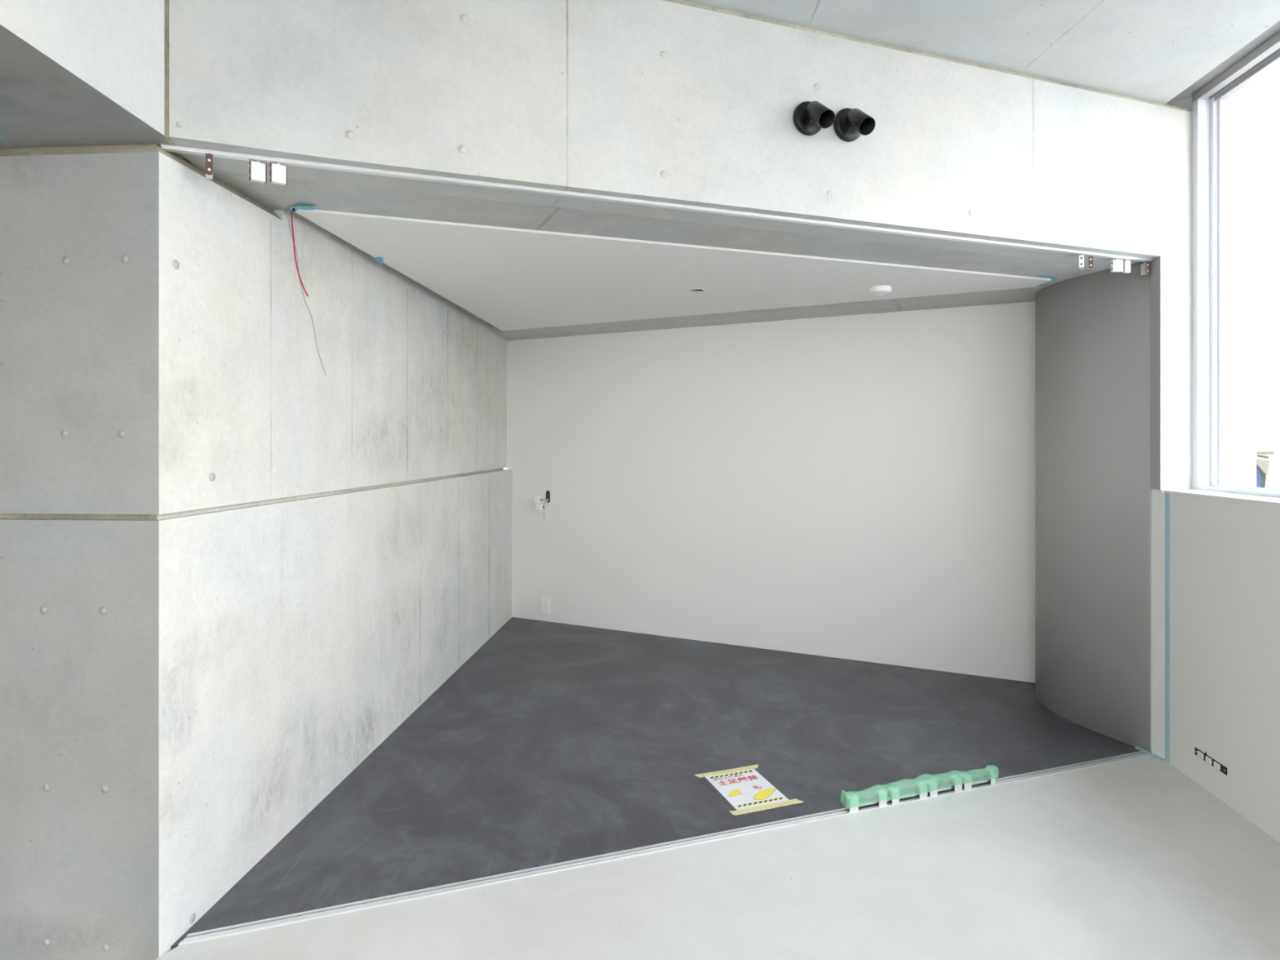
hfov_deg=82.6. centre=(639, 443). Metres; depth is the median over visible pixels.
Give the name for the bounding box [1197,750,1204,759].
socket
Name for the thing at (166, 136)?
trim
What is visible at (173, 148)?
door track
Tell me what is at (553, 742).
floor
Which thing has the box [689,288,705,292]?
recessed light
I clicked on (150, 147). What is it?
trim
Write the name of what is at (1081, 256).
hanger
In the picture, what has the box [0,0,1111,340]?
ceiling
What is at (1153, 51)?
ceiling
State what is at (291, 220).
loose cable
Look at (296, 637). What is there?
wall
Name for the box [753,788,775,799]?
picture
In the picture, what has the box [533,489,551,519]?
switch box
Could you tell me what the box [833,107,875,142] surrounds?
wall spotlight
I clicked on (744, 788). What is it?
sign
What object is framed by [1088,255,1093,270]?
hanger
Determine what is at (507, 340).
trim
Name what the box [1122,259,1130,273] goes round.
hanger
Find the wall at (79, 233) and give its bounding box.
[0,151,159,959]
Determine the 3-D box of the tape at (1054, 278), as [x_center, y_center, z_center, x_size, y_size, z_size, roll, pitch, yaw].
[1.879,-0.759,3.338,0.184,0.001,0.043,0,0,-36]
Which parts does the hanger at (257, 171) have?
plate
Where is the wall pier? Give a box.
[1161,256,1191,489]
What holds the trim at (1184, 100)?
attached to the wall at (1241, 113)
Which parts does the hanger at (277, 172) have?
plate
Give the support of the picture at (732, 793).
on the sign
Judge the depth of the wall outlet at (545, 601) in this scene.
5.24 m
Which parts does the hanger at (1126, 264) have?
plate, folded plate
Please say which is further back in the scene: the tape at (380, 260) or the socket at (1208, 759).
the tape at (380, 260)
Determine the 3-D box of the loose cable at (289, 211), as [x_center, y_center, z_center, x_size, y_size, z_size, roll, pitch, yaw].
[-1.054,-0.478,2.314,0.144,0.527,0.012,0,0,17]
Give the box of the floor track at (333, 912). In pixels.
[177,750,1155,946]
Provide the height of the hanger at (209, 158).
0.062 m
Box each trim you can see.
[0,143,280,519]
[156,467,503,519]
[164,0,1188,145]
[506,340,513,617]
[1150,256,1161,489]
[1151,488,1168,759]
[1161,489,1279,506]
[1164,20,1279,111]
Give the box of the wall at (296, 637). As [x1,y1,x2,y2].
[158,151,511,957]
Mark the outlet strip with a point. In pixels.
(1205, 757)
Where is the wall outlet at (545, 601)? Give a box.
[541,595,550,613]
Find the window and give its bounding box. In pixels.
[1191,31,1279,497]
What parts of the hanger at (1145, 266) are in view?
plate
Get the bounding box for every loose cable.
[288,211,326,375]
[290,210,308,297]
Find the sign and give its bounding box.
[694,764,803,815]
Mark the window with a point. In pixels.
(1209, 103)
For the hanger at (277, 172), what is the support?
attached to the door track at (173, 148)
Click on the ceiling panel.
(509, 278)
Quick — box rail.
[844,768,995,812]
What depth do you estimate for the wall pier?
2.98 m
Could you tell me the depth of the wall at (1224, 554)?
2.57 m
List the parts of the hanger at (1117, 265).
plate, folded plate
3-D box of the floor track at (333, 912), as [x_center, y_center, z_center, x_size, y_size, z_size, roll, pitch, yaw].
[0.466,1.283,2.446,3.490,0.014,0.036,0,0,-19]
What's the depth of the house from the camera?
26.20 m
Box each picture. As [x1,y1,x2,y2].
[728,789,742,796]
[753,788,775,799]
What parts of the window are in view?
frame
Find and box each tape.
[287,205,315,213]
[374,256,383,266]
[1038,275,1057,280]
[1134,493,1169,763]
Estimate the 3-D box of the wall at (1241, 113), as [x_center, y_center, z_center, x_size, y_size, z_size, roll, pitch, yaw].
[2.493,1.330,3.152,0.185,5.900,0.200,0,0,6]
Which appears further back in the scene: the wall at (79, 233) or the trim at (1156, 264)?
the trim at (1156, 264)
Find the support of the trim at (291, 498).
attached to the wall at (296, 637)
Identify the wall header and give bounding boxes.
[168,0,1191,266]
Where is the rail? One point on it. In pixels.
(957, 783)
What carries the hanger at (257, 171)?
attached to the door track at (173, 148)
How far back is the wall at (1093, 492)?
3.23 m
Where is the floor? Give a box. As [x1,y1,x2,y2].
[155,617,1279,959]
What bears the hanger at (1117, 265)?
hanging from the door track at (173, 148)
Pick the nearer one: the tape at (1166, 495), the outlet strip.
the outlet strip
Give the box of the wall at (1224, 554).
[1166,493,1279,842]
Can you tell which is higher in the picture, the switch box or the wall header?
the wall header
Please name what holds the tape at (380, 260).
attached to the ceiling panel
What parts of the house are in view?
doorway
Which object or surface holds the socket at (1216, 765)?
attached to the outlet strip
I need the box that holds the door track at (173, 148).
[160,144,1152,262]
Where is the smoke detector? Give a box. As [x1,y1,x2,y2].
[870,284,891,296]
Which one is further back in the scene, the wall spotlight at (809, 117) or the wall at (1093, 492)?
the wall at (1093, 492)
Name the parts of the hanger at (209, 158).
folded plate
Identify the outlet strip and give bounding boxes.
[1195,747,1226,775]
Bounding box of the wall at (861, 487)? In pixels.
[503,301,1035,682]
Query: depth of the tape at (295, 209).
2.32 m
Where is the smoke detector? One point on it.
(879, 291)
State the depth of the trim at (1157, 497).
2.98 m
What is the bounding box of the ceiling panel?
[291,207,1050,330]
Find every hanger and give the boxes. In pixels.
[205,154,213,179]
[248,160,266,183]
[269,163,287,185]
[1079,254,1084,269]
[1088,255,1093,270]
[1111,258,1123,272]
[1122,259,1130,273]
[1140,262,1150,275]
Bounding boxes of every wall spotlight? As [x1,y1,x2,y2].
[793,101,835,135]
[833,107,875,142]
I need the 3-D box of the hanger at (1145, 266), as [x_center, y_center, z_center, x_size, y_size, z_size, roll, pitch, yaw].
[2.095,-0.729,3.022,0.016,0.060,0.042,0,0,6]
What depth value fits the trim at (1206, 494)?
2.63 m
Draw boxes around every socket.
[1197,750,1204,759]
[1205,755,1212,764]
[1213,760,1220,770]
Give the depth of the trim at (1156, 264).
2.98 m
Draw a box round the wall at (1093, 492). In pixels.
[1035,262,1151,751]
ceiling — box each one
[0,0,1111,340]
[681,0,1279,104]
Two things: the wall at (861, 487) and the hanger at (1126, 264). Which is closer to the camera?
the hanger at (1126, 264)

